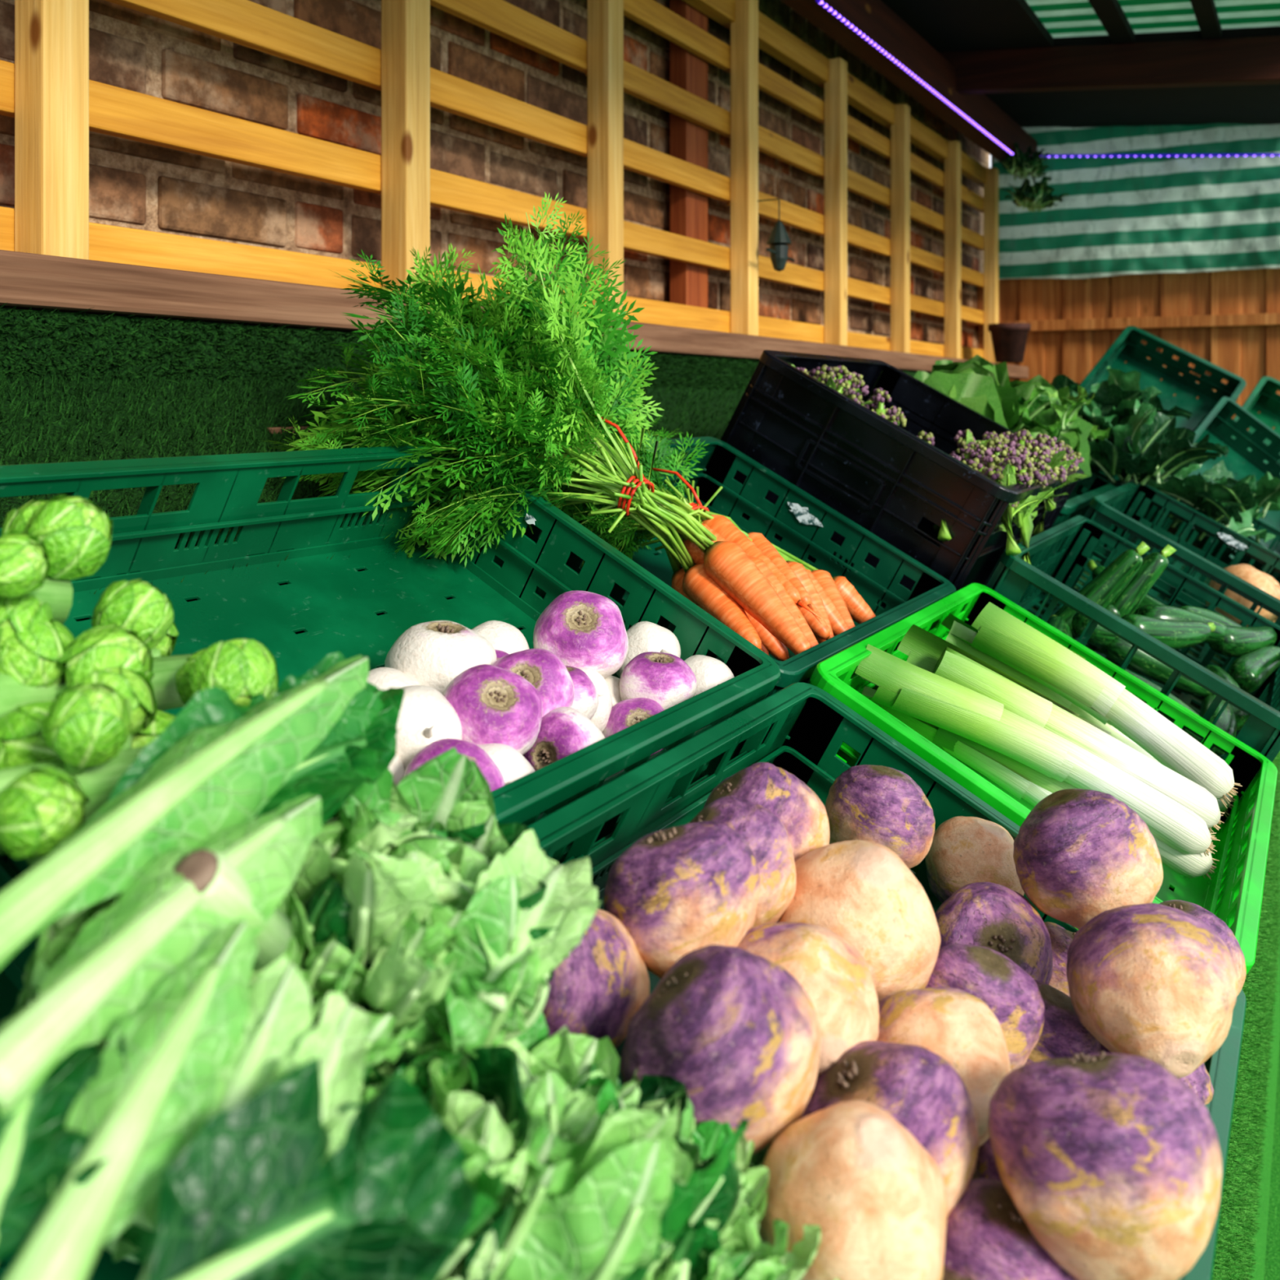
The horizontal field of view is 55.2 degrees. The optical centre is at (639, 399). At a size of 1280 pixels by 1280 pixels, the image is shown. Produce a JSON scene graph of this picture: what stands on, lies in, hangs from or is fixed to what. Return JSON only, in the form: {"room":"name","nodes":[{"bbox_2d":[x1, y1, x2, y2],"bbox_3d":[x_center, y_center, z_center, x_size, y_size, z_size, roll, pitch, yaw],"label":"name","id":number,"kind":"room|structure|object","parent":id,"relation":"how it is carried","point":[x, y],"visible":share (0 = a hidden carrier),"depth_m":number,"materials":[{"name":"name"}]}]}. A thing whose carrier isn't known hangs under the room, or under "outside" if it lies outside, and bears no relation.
{"room":"food shop","nodes":[
{"label":"food shop","id":0,"kind":"room"},
{"bbox_2d":[0,888,382,1266],"bbox_3d":[-0.160,0.235,0.426,0.122,0.140,0.128,0,0,29],"label":"leafy greens","id":1,"kind":"object","parent":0,"point":[134,1242],"depth_m":0.42,"materials":[{"name":"green plant"}]},
{"bbox_2d":[311,987,529,1279],"bbox_3d":[-0.087,0.267,0.398,0.124,0.114,0.118,0,0,29],"label":"leafy greens","id":2,"kind":"object","parent":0,"point":[477,1255],"depth_m":0.41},
{"bbox_2d":[0,0,989,348],"bbox_3d":[-0.105,-0.025,2.692,0.196,2.550,6.600,0,0,29],"label":"wall","id":3,"kind":"structure","parent":0,"point":[133,184],"depth_m":2.13,"materials":[{"name":"brick"}]},
{"bbox_2d":[0,0,998,363],"bbox_3d":[0.101,-0.547,2.651,0.072,0.803,5.928,0,0,29],"label":"timber trellis","id":4,"kind":"object","parent":3,"relation":"attached to","point":[53,102],"visible":0.8,"depth_m":2.21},
{"bbox_2d":[757,198,795,271],"bbox_3d":[0.326,-0.386,2.878,0.151,0.171,0.080,0,0,-39],"label":"bird feeder","id":5,"kind":"object","parent":4,"relation":"attached to","point":[779,239],"visible":1,"depth_m":2.85,"materials":[{"name":"metal"}]},
{"bbox_2d":[0,249,1028,378],"bbox_3d":[0.114,-0.116,2.644,0.205,0.052,5.930,0,0,29],"label":"trim","id":6,"kind":"structure","parent":3,"relation":"attached to","point":[37,282],"depth_m":1.40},
{"bbox_2d":[987,323,1031,362],"bbox_3d":[1.404,-0.215,4.655,0.156,0.145,0.156,0,0,29],"label":"plant pot","id":7,"kind":"object","parent":6,"relation":"on","point":[1009,340],"visible":0.99,"depth_m":4.61,"materials":[{"name":"ceramic"}]},
{"bbox_2d":[669,0,707,307],"bbox_3d":[0.112,-0.573,2.805,0.045,0.855,0.110,0,0,29],"label":"stud","id":8,"kind":"object","parent":3,"relation":"attached to","point":[688,140],"depth_m":2.76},
{"bbox_2d":[414,1011,748,1279],"bbox_3d":[-0.031,0.288,0.443,0.134,0.125,0.124,0,0,29],"label":"leafy greens","id":9,"kind":"object","parent":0,"point":[605,1163],"depth_m":0.41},
{"bbox_2d":[781,0,1037,174],"bbox_3d":[0.429,-1.012,2.989,0.080,0.135,5.040,0,0,29],"label":"roof beam","id":10,"kind":"structure","parent":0,"point":[873,18],"depth_m":3.62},
{"bbox_2d":[815,0,1013,155],"bbox_3d":[0.915,-0.934,3.754,0.015,0.011,2.050,0,0,29],"label":"strip light","id":11,"kind":"object","parent":10,"relation":"attached to","point":[820,2],"visible":1,"depth_m":3.44,"materials":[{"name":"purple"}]},
{"bbox_2d":[880,0,1279,127],"bbox_3d":[0.533,-1.121,2.393,1.400,0.156,6.300,0,0,29],"label":"ceiling","id":12,"kind":"structure","parent":0,"point":[946,25],"depth_m":3.95,"materials":[{"name":"fabric"}]},
{"bbox_2d":[1025,0,1279,37],"bbox_3d":[1.238,-1.137,3.557,1.500,0.137,0.620,0,0,29],"label":"sheet","id":13,"kind":"object","parent":12,"relation":"attached to","point":[1061,18],"depth_m":3.55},
{"bbox_2d":[938,35,1279,94],"bbox_3d":[0.678,-1.031,2.450,1.200,0.236,3.140,0,0,29],"label":"beam","id":14,"kind":"structure","parent":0,"point":[1251,60],"depth_m":3.74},
{"bbox_2d":[999,142,1050,179],"bbox_3d":[1.505,-0.930,4.791,0.189,0.123,0.298,0,0,17],"label":"hanging plant","id":15,"kind":"object","parent":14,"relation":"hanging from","point":[1020,164],"visible":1,"depth_m":4.72,"materials":[{"name":"green plant"}]},
{"bbox_2d":[1000,176,1070,211],"bbox_3d":[1.545,-0.809,4.790,0.230,0.122,0.298,0,0,32],"label":"hanging plant","id":16,"kind":"object","parent":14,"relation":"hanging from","point":[1039,195],"visible":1,"depth_m":4.74,"materials":[{"name":"green plant"}]},
{"bbox_2d":[992,123,1279,279],"bbox_3d":[2.426,-0.848,4.681,2.120,0.700,0.061,0,0,29],"label":"tarpaulin","id":17,"kind":"object","parent":14,"relation":"hanging from","point":[1120,215],"visible":0.83,"depth_m":4.90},
{"bbox_2d":[976,155,1279,430],"bbox_3d":[2.435,0.025,4.808,2.227,2.450,0.150,0,0,29],"label":"wall","id":18,"kind":"structure","parent":0,"point":[1229,320],"depth_m":4.98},
{"bbox_2d":[1263,1044,1279,1279],"bbox_3d":[2.265,1.275,1.599,5.600,0.050,9.000,0,0,29],"label":"floor","id":19,"kind":"structure","parent":0,"point":[1272,1267],"depth_m":1.89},
{"bbox_2d":[266,426,309,433],"bbox_3d":[0.369,0.613,1.913,1.053,1.272,6.100,0,0,29],"label":"display table","id":20,"kind":"object","parent":19,"relation":"on","point":[277,429],"visible":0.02,"depth_m":1.35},
{"bbox_2d":[0,302,1228,1266],"bbox_3d":[0.372,0.220,1.911,1.031,0.634,6.100,0,0,29],"label":"artificial grass","id":21,"kind":"structure","parent":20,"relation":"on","point":[75,387],"depth_m":1.28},
{"bbox_2d":[0,853,39,1022],"bbox_3d":[-0.487,0.183,0.357,0.398,0.281,0.600,0,0,29],"label":"crate","id":22,"kind":"object","parent":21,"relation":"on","point":[11,974],"visible":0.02,"depth_m":0.57,"materials":[{"name":"plastic"}]},
{"bbox_2d":[0,494,112,687],"bbox_3d":[-0.318,0.083,0.535,0.103,0.108,0.157,0,0,29],"label":"stalk","id":23,"kind":"object","parent":22,"relation":"in","point":[66,538],"visible":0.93,"depth_m":0.56,"materials":[{"name":"green plant"}]},
{"bbox_2d":[0,578,207,768],"bbox_3d":[-0.291,0.133,0.518,0.111,0.119,0.275,0,0,29],"label":"stalk","id":24,"kind":"object","parent":22,"relation":"in","point":[134,628],"visible":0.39,"depth_m":0.54,"materials":[{"name":"green plant"}]},
{"bbox_2d":[0,638,278,873],"bbox_3d":[-0.241,0.157,0.478,0.112,0.110,0.243,0,0,29],"label":"sprouts","id":25,"kind":"object","parent":22,"relation":"in","point":[99,726],"visible":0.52,"depth_m":0.48,"materials":[{"name":"green plant"}]},
{"bbox_2d":[0,1246,144,1279],"bbox_3d":[-0.154,0.383,0.229,0.396,0.282,0.600,0,0,29],"label":"crate","id":26,"kind":"object","parent":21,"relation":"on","point":[104,1268],"visible":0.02,"depth_m":0.49,"materials":[{"name":"plastic"}]},
{"bbox_2d":[0,651,601,1279],"bbox_3d":[-0.117,0.175,0.409,0.178,0.133,0.264,0,0,11],"label":"leafy greens","id":27,"kind":"object","parent":26,"relation":"in","point":[214,1107],"visible":1,"depth_m":0.34,"materials":[{"name":"food"}]},
{"bbox_2d":[276,747,569,1075],"bbox_3d":[-0.091,0.218,0.487,0.140,0.144,0.139,0,0,38],"label":"leafy greens","id":28,"kind":"object","parent":26,"relation":"in","point":[394,872],"visible":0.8,"depth_m":0.45,"materials":[{"name":"green plant"}]},
{"bbox_2d":[588,1063,838,1279],"bbox_3d":[0.010,0.323,0.454,0.111,0.115,0.125,0,0,-36],"label":"leafy greens","id":29,"kind":"object","parent":26,"relation":"in","point":[741,1255],"visible":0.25,"depth_m":0.45,"materials":[{"name":"green plant"}]},
{"bbox_2d":[0,444,780,864],"bbox_3d":[-0.190,0.183,0.890,0.398,0.281,0.600,0,0,29],"label":"crate","id":30,"kind":"object","parent":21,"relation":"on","point":[336,606],"visible":0.41,"depth_m":1.01,"materials":[{"name":"plastic"}]},
{"bbox_2d":[366,666,418,689],"bbox_3d":[-0.176,0.215,0.843,0.058,0.059,0.059,0,0,8],"label":"turnip","id":31,"kind":"object","parent":30,"relation":"in","point":[384,677],"visible":0.07,"depth_m":0.83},
{"bbox_2d":[395,684,462,770],"bbox_3d":[-0.142,0.212,0.773,0.061,0.062,0.060,0,0,20],"label":"turnip","id":32,"kind":"object","parent":30,"relation":"in","point":[426,717],"visible":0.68,"depth_m":0.75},
{"bbox_2d":[384,620,496,694],"bbox_3d":[-0.143,0.205,0.887,0.079,0.086,0.076,0,0,10],"label":"turnip","id":33,"kind":"object","parent":30,"relation":"in","point":[433,654],"visible":0.65,"depth_m":0.86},
{"bbox_2d":[403,738,505,791],"bbox_3d":[-0.109,0.229,0.717,0.058,0.057,0.058,0,0,40],"label":"turnip","id":34,"kind":"object","parent":30,"relation":"in","point":[491,771],"visible":0.12,"depth_m":0.71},
{"bbox_2d":[443,664,542,755],"bbox_3d":[-0.097,0.208,0.798,0.067,0.068,0.062,0,0,-32],"label":"turnip","id":35,"kind":"object","parent":30,"relation":"in","point":[492,704],"visible":0.83,"depth_m":0.78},
{"bbox_2d":[471,620,529,653],"bbox_3d":[-0.118,0.203,0.959,0.058,0.059,0.061,0,0,12],"label":"turnip","id":36,"kind":"object","parent":30,"relation":"in","point":[503,636],"visible":0.1,"depth_m":0.95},
{"bbox_2d":[477,742,535,785],"bbox_3d":[-0.092,0.245,0.765,0.058,0.060,0.056,0,0,20],"label":"turnip","id":37,"kind":"object","parent":30,"relation":"in","point":[512,764],"visible":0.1,"depth_m":0.75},
{"bbox_2d":[491,648,574,717],"bbox_3d":[-0.080,0.210,0.861,0.067,0.067,0.062,0,0,17],"label":"turnip","id":38,"kind":"object","parent":30,"relation":"in","point":[542,668],"visible":0.33,"depth_m":0.85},
{"bbox_2d":[522,706,604,770],"bbox_3d":[-0.049,0.240,0.834,0.062,0.061,0.057,0,0,-17],"label":"turnip","id":39,"kind":"object","parent":30,"relation":"in","point":[564,731],"visible":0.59,"depth_m":0.82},
{"bbox_2d":[533,590,628,678],"bbox_3d":[-0.048,0.194,0.988,0.076,0.079,0.076,0,0,-41],"label":"turnip","id":40,"kind":"object","parent":30,"relation":"in","point":[584,628],"visible":0.83,"depth_m":0.97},
{"bbox_2d":[564,665,599,719],"bbox_3d":[-0.062,0.233,0.910,0.063,0.069,0.061,0,0,9],"label":"turnip","id":41,"kind":"object","parent":30,"relation":"in","point":[586,701],"visible":0.15,"depth_m":0.89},
{"bbox_2d":[575,666,612,733],"bbox_3d":[-0.052,0.238,0.951,0.060,0.060,0.060,0,0,8],"label":"turnip","id":42,"kind":"object","parent":30,"relation":"in","point":[601,717],"visible":0.13,"depth_m":0.94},
{"bbox_2d":[602,697,664,755],"bbox_3d":[0.000,0.263,0.946,0.061,0.061,0.057,0,0,15],"label":"turnip","id":43,"kind":"object","parent":30,"relation":"in","point":[625,713],"visible":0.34,"depth_m":0.94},
{"bbox_2d":[615,621,680,678],"bbox_3d":[0.008,0.225,1.077,0.061,0.060,0.058,0,0,17],"label":"turnip","id":44,"kind":"object","parent":30,"relation":"in","point":[642,636],"visible":0.33,"depth_m":1.06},
{"bbox_2d":[619,651,697,710],"bbox_3d":[0.014,0.240,0.986,0.063,0.070,0.061,0,0,17],"label":"turnip","id":45,"kind":"object","parent":30,"relation":"in","point":[664,678],"visible":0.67,"depth_m":0.96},
{"bbox_2d":[684,654,734,695],"bbox_3d":[0.054,0.251,1.048,0.064,0.064,0.057,0,0,15],"label":"turnip","id":46,"kind":"object","parent":30,"relation":"in","point":[709,672],"visible":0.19,"depth_m":1.03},
{"bbox_2d":[492,436,956,757],"bbox_3d":[0.098,0.189,1.414,0.395,0.276,0.585,0,0,29],"label":"crate","id":47,"kind":"object","parent":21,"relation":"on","point":[801,540],"visible":0.18,"depth_m":1.63,"materials":[{"name":"plastic"}]},
{"bbox_2d":[260,191,821,661],"bbox_3d":[-0.110,0.041,1.290,0.555,0.493,0.382,0,0,-14],"label":"bunch","id":48,"kind":"object","parent":47,"relation":"in","point":[532,399],"visible":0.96,"depth_m":1.20,"materials":[{"name":"green plant"}]},
{"bbox_2d":[564,396,875,643],"bbox_3d":[0.052,0.141,1.393,0.475,0.322,0.275,0,0,13],"label":"bunch","id":49,"kind":"object","parent":47,"relation":"in","point":[835,600],"visible":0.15,"depth_m":1.36,"materials":[{"name":"orange food"}]},
{"bbox_2d":[527,682,1246,1279],"bbox_3d":[0.136,0.383,0.749,0.396,0.282,0.570,0,0,29],"label":"crate","id":50,"kind":"object","parent":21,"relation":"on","point":[657,794],"visible":0.21,"depth_m":0.91,"materials":[{"name":"plastic"}]},
{"bbox_2d":[541,908,649,1049],"bbox_3d":[-0.035,0.291,0.608,0.076,0.073,0.075,0,0,15],"label":"swede","id":51,"kind":"object","parent":50,"relation":"in","point":[596,992],"visible":0.44,"depth_m":0.58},
{"bbox_2d":[603,821,760,978],"bbox_3d":[0.021,0.265,0.649,0.083,0.078,0.082,0,0,14],"label":"swede","id":52,"kind":"object","parent":50,"relation":"in","point":[677,891],"visible":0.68,"depth_m":0.62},
{"bbox_2d":[631,1068,772,1173],"bbox_3d":[0.022,0.336,0.537,0.086,0.100,0.091,0,0,44],"label":"leafy greens","id":53,"kind":"object","parent":50,"relation":"in","point":[709,1135],"visible":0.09,"depth_m":0.49,"materials":[{"name":"green plant"}]},
{"bbox_2d":[620,944,820,1154],"bbox_3d":[0.035,0.288,0.545,0.087,0.084,0.088,0,0,44],"label":"swede","id":54,"kind":"object","parent":50,"relation":"in","point":[731,1024],"visible":0.87,"depth_m":0.52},
{"bbox_2d":[687,795,796,928],"bbox_3d":[0.051,0.276,0.715,0.078,0.080,0.081,0,0,-31],"label":"swede","id":55,"kind":"object","parent":50,"relation":"in","point":[768,839],"visible":0.35,"depth_m":0.69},
{"bbox_2d":[703,762,830,862],"bbox_3d":[0.079,0.274,0.784,0.083,0.082,0.088,0,0,5],"label":"swede","id":56,"kind":"object","parent":50,"relation":"in","point":[803,815],"visible":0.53,"depth_m":0.76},
{"bbox_2d":[737,922,879,1079],"bbox_3d":[0.082,0.311,0.622,0.082,0.084,0.079,0,0,-39],"label":"swede","id":57,"kind":"object","parent":50,"relation":"in","point":[837,980],"visible":0.51,"depth_m":0.60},
{"bbox_2d":[757,1099,946,1279],"bbox_3d":[0.087,0.331,0.504,0.078,0.079,0.078,0,0,39],"label":"swede","id":58,"kind":"object","parent":50,"relation":"in","point":[877,1197],"visible":0.93,"depth_m":0.48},
{"bbox_2d":[777,840,940,1002],"bbox_3d":[0.125,0.309,0.721,0.101,0.098,0.100,0,0,12],"label":"swede","id":59,"kind":"object","parent":50,"relation":"in","point":[861,891],"visible":0.52,"depth_m":0.69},
{"bbox_2d":[825,764,935,868],"bbox_3d":[0.174,0.308,0.889,0.078,0.083,0.080,0,0,-40],"label":"swede","id":60,"kind":"object","parent":50,"relation":"in","point":[882,805],"visible":0.67,"depth_m":0.86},
{"bbox_2d":[799,1040,979,1217],"bbox_3d":[0.113,0.341,0.566,0.084,0.083,0.084,0,0,10],"label":"swede","id":61,"kind":"object","parent":50,"relation":"in","point":[920,1089],"visible":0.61,"depth_m":0.55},
{"bbox_2d":[876,986,1010,1146],"bbox_3d":[0.152,0.349,0.638,0.081,0.080,0.077,0,0,37],"label":"swede","id":62,"kind":"object","parent":50,"relation":"in","point":[954,1024],"visible":0.49,"depth_m":0.62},
{"bbox_2d":[924,816,1024,902],"bbox_3d":[0.259,0.358,0.940,0.076,0.073,0.073,0,0,-9],"label":"swede","id":63,"kind":"object","parent":50,"relation":"in","point":[963,851],"visible":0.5,"depth_m":0.92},
{"bbox_2d":[924,943,1044,1071],"bbox_3d":[0.197,0.364,0.719,0.074,0.081,0.076,0,0,39],"label":"swede","id":64,"kind":"object","parent":50,"relation":"in","point":[1012,995],"visible":0.46,"depth_m":0.70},
{"bbox_2d":[934,881,1053,984],"bbox_3d":[0.236,0.373,0.831,0.080,0.084,0.083,0,0,45],"label":"swede","id":65,"kind":"object","parent":50,"relation":"in","point":[995,917],"visible":0.56,"depth_m":0.81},
{"bbox_2d":[943,1177,1076,1279],"bbox_3d":[0.158,0.389,0.539,0.079,0.072,0.075,0,0,15],"label":"swede","id":66,"kind":"object","parent":50,"relation":"in","point":[987,1237],"visible":0.58,"depth_m":0.52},
{"bbox_2d":[1044,921,1075,996],"bbox_3d":[0.306,0.416,0.881,0.076,0.073,0.078,0,0,-34],"label":"swede","id":67,"kind":"object","parent":50,"relation":"in","point":[1061,938],"visible":0.13,"depth_m":0.86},
{"bbox_2d":[1024,978,1101,1065],"bbox_3d":[0.253,0.411,0.772,0.073,0.079,0.075,0,0,-43],"label":"swede","id":68,"kind":"object","parent":50,"relation":"in","point":[1063,1035],"visible":0.36,"depth_m":0.74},
{"bbox_2d":[1013,788,1163,929],"bbox_3d":[0.308,0.321,0.848,0.095,0.100,0.099,0,0,-36],"label":"swede","id":69,"kind":"object","parent":50,"relation":"in","point":[1079,855],"visible":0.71,"depth_m":0.81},
{"bbox_2d":[987,1051,1222,1279],"bbox_3d":[0.203,0.333,0.534,0.093,0.091,0.095,0,0,-8],"label":"swede","id":70,"kind":"object","parent":50,"relation":"in","point":[1112,1162],"visible":1,"depth_m":0.50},
{"bbox_2d":[1066,902,1237,1078],"bbox_3d":[0.306,0.351,0.734,0.095,0.093,0.095,0,0,-35],"label":"swede","id":71,"kind":"object","parent":50,"relation":"in","point":[1155,982],"visible":0.94,"depth_m":0.70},
{"bbox_2d":[1159,899,1246,996],"bbox_3d":[0.390,0.403,0.880,0.082,0.078,0.084,0,0,39],"label":"swede","id":72,"kind":"object","parent":50,"relation":"in","point":[1219,926],"visible":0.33,"depth_m":0.86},
{"bbox_2d":[720,350,1084,610],"bbox_3d":[0.411,0.127,1.923,0.464,0.398,0.560,0,0,29],"label":"crate","id":73,"kind":"object","parent":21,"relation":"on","point":[876,472],"visible":0.52,"depth_m":1.69,"materials":[{"name":"plastic"}]},
{"bbox_2d":[791,364,1087,564],"bbox_3d":[0.481,0.092,1.891,0.412,0.297,0.562,0,0,38],"label":"broccoli","id":74,"kind":"object","parent":73,"relation":"in","point":[1006,458],"visible":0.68,"depth_m":1.77,"materials":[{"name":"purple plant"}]},
{"bbox_2d":[772,582,1277,973],"bbox_3d":[0.427,0.376,1.267,0.398,0.281,0.600,0,0,29],"label":"crate","id":75,"kind":"object","parent":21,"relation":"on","point":[1233,894],"visible":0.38,"depth_m":1.24,"materials":[{"name":"plastic"}]},
{"bbox_2d":[866,685,1052,806],"bbox_3d":[0.345,0.354,1.211,0.305,0.188,0.051,0,0,27],"label":"leeks","id":76,"kind":"object","parent":75,"relation":"in","point":[1018,786],"visible":0.2,"depth_m":1.20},
{"bbox_2d":[854,644,1220,856],"bbox_3d":[0.374,0.331,1.171,0.332,0.189,0.054,0,0,10],"label":"leeks","id":77,"kind":"object","parent":75,"relation":"in","point":[904,687],"visible":0.98,"depth_m":1.16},
{"bbox_2d":[897,624,1224,832],"bbox_3d":[0.417,0.327,1.215,0.315,0.198,0.056,0,0,8],"label":"leeks","id":78,"kind":"object","parent":75,"relation":"in","point":[926,651],"visible":0.7,"depth_m":1.20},
{"bbox_2d":[932,727,1219,879],"bbox_3d":[0.415,0.375,1.191,0.268,0.151,0.055,0,0,23],"label":"leeks","id":79,"kind":"object","parent":75,"relation":"in","point":[1188,865],"visible":0.37,"depth_m":1.17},
{"bbox_2d":[941,613,1236,817],"bbox_3d":[0.507,0.358,1.393,0.325,0.219,0.054,0,0,8],"label":"leeks","id":80,"kind":"object","parent":75,"relation":"in","point":[958,628],"visible":0.21,"depth_m":1.38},
{"bbox_2d":[946,601,1241,808],"bbox_3d":[0.487,0.323,1.334,0.304,0.192,0.061,0,0,29],"label":"leeks","id":81,"kind":"object","parent":75,"relation":"in","point":[1002,636],"visible":1,"depth_m":1.32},
{"bbox_2d":[1051,471,1117,527],"bbox_3d":[0.699,0.161,2.473,0.424,0.329,0.600,0,0,29],"label":"crate","id":82,"kind":"object","parent":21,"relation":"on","point":[1076,504],"visible":0.07,"depth_m":2.38,"materials":[{"name":"plastic"}]},
{"bbox_2d":[913,361,1019,431],"bbox_3d":[0.618,0.035,2.357,0.227,0.221,0.217,0,0,-44],"label":"cabbage","id":83,"kind":"object","parent":82,"relation":"in","point":[972,385],"visible":0.3,"depth_m":2.30,"materials":[{"name":"green plant"}]},
{"bbox_2d":[928,354,1021,399],"bbox_3d":[0.678,0.010,2.554,0.204,0.208,0.208,0,0,-11],"label":"cabbage","id":84,"kind":"object","parent":82,"relation":"in","point":[1000,371],"visible":0.03,"depth_m":2.54,"materials":[{"name":"green plant"}]},
{"bbox_2d":[1015,408,1093,479],"bbox_3d":[0.790,0.092,2.419,0.199,0.203,0.186,0,0,-42],"label":"cabbage","id":85,"kind":"object","parent":82,"relation":"in","point":[1073,437],"visible":0.15,"depth_m":2.37,"materials":[{"name":"green plant"}]},
{"bbox_2d":[1003,385,1111,440],"bbox_3d":[0.821,0.033,2.472,0.246,0.122,0.396,0,0,29],"label":"spring greens","id":86,"kind":"object","parent":82,"relation":"in","point":[1067,409],"visible":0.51,"depth_m":2.33,"materials":[{"name":"green plant"}]},
{"bbox_2d":[1075,467,1133,495],"bbox_3d":[1.010,0.161,3.032,0.424,0.329,0.600,0,0,29],"label":"crate","id":87,"kind":"object","parent":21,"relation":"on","point":[1082,490],"visible":0.02,"depth_m":2.72,"materials":[{"name":"plastic"}]},
{"bbox_2d":[1051,365,1192,444],"bbox_3d":[1.089,0.026,2.922,0.401,0.214,0.496,0,0,29],"label":"spring greens","id":88,"kind":"object","parent":87,"relation":"in","point":[1119,397],"visible":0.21,"depth_m":2.81,"materials":[{"name":"green plant"}]},
{"bbox_2d":[986,515,1279,822],"bbox_3d":[0.742,0.360,1.808,0.417,0.322,0.600,0,0,29],"label":"crate","id":89,"kind":"object","parent":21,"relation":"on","point":[1061,547],"visible":0.43,"depth_m":1.61,"materials":[{"name":"plastic"}]},
{"bbox_2d":[1053,541,1150,639],"bbox_3d":[0.671,0.282,1.799,0.143,0.156,0.049,0,0,15],"label":"courgette","id":90,"kind":"object","parent":89,"relation":"in","point":[1105,587],"visible":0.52,"depth_m":1.78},
{"bbox_2d":[1086,544,1176,653],"bbox_3d":[0.734,0.299,1.834,0.128,0.169,0.048,0,0,25],"label":"courgette","id":91,"kind":"object","parent":89,"relation":"in","point":[1154,564],"visible":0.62,"depth_m":1.82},
{"bbox_2d":[1121,613,1215,649],"bbox_3d":[0.782,0.338,1.797,0.192,0.058,0.047,0,0,-26],"label":"courgette","id":92,"kind":"object","parent":89,"relation":"in","point":[1176,634],"visible":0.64,"depth_m":1.77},
{"bbox_2d":[1204,664,1249,730],"bbox_3d":[0.838,0.424,1.768,0.048,0.064,0.193,0,0,15],"label":"courgette","id":93,"kind":"object","parent":89,"relation":"in","point":[1241,717],"visible":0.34,"depth_m":1.73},
{"bbox_2d":[1100,635,1213,697],"bbox_3d":[0.745,0.376,1.727,0.181,0.102,0.049,0,0,3],"label":"courgette","id":94,"kind":"object","parent":93,"relation":"on","point":[1142,664],"visible":0.38,"depth_m":1.71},
{"bbox_2d":[1208,626,1276,657],"bbox_3d":[0.961,0.374,1.926,0.193,0.054,0.048,0,0,-36],"label":"courgette","id":95,"kind":"object","parent":89,"relation":"in","point":[1237,642],"visible":0.83,"depth_m":1.88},
{"bbox_2d":[1136,604,1226,644],"bbox_3d":[0.843,0.344,1.865,0.190,0.072,0.048,0,0,-18],"label":"courgette","id":96,"kind":"object","parent":95,"relation":"on","point":[1162,611],"visible":0.43,"depth_m":1.84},
{"bbox_2d":[1227,645,1279,693],"bbox_3d":[0.932,0.405,1.851,0.049,0.049,0.193,0,0,41],"label":"courgette","id":97,"kind":"object","parent":89,"relation":"in","point":[1251,669],"visible":0.91,"depth_m":1.80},
{"bbox_2d":[1080,325,1246,431],"bbox_3d":[1.563,0.053,3.809,0.664,0.591,0.392,0,0,-39],"label":"crate","id":98,"kind":"object","parent":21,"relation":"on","point":[1186,390],"visible":0.27,"depth_m":3.95,"materials":[{"name":"plastic"}]},
{"bbox_2d":[1056,480,1279,697],"bbox_3d":[1.056,0.345,2.354,0.429,0.344,0.600,0,0,29],"label":"crate","id":99,"kind":"object","parent":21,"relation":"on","point":[1121,509],"visible":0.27,"depth_m":2.22,"materials":[{"name":"plastic"}]},
{"bbox_2d":[1088,402,1229,485],"bbox_3d":[1.103,0.096,2.638,0.316,0.182,0.440,0,0,29],"label":"spring greens","id":100,"kind":"object","parent":99,"relation":"in","point":[1149,446],"visible":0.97,"depth_m":2.57,"materials":[{"name":"green plant"}]},
{"bbox_2d":[1204,564,1279,626],"bbox_3d":[1.142,0.361,2.242,0.209,0.126,0.122,0,0,-24],"label":"butternut squash","id":101,"kind":"object","parent":99,"relation":"in","point":[1251,575],"visible":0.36,"depth_m":2.19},
{"bbox_2d":[1131,489,1279,599],"bbox_3d":[1.358,0.353,2.906,0.424,0.336,0.600,0,0,29],"label":"crate","id":102,"kind":"object","parent":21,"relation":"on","point":[1153,510],"visible":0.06,"depth_m":3.10,"materials":[{"name":"plastic"}]},
{"bbox_2d":[1146,459,1279,542],"bbox_3d":[1.348,0.212,2.831,0.293,0.207,0.547,0,0,37],"label":"bunch","id":103,"kind":"object","parent":102,"relation":"in","point":[1230,502],"visible":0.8,"depth_m":2.70,"materials":[{"name":"green plant"}]},
{"bbox_2d":[1161,396,1279,576],"bbox_3d":[1.671,0.249,3.386,0.372,0.519,0.672,0,0,40],"label":"crate","id":104,"kind":"object","parent":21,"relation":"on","point":[1220,424],"visible":0.32,"depth_m":3.60,"materials":[{"name":"plastic"}]},
{"bbox_2d":[1204,376,1279,530],"bbox_3d":[1.975,0.219,3.752,0.664,0.591,0.392,0,0,-39],"label":"crate","id":105,"kind":"object","parent":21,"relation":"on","point":[1264,398],"visible":0.24,"depth_m":3.96,"materials":[{"name":"plastic"}]},
{"bbox_2d":[1212,751,1279,1279],"bbox_3d":[0.840,0.908,1.650,0.023,0.680,6.100,0,0,29],"label":"artificial grass","id":106,"kind":"structure","parent":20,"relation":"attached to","point":[1242,1237],"depth_m":1.42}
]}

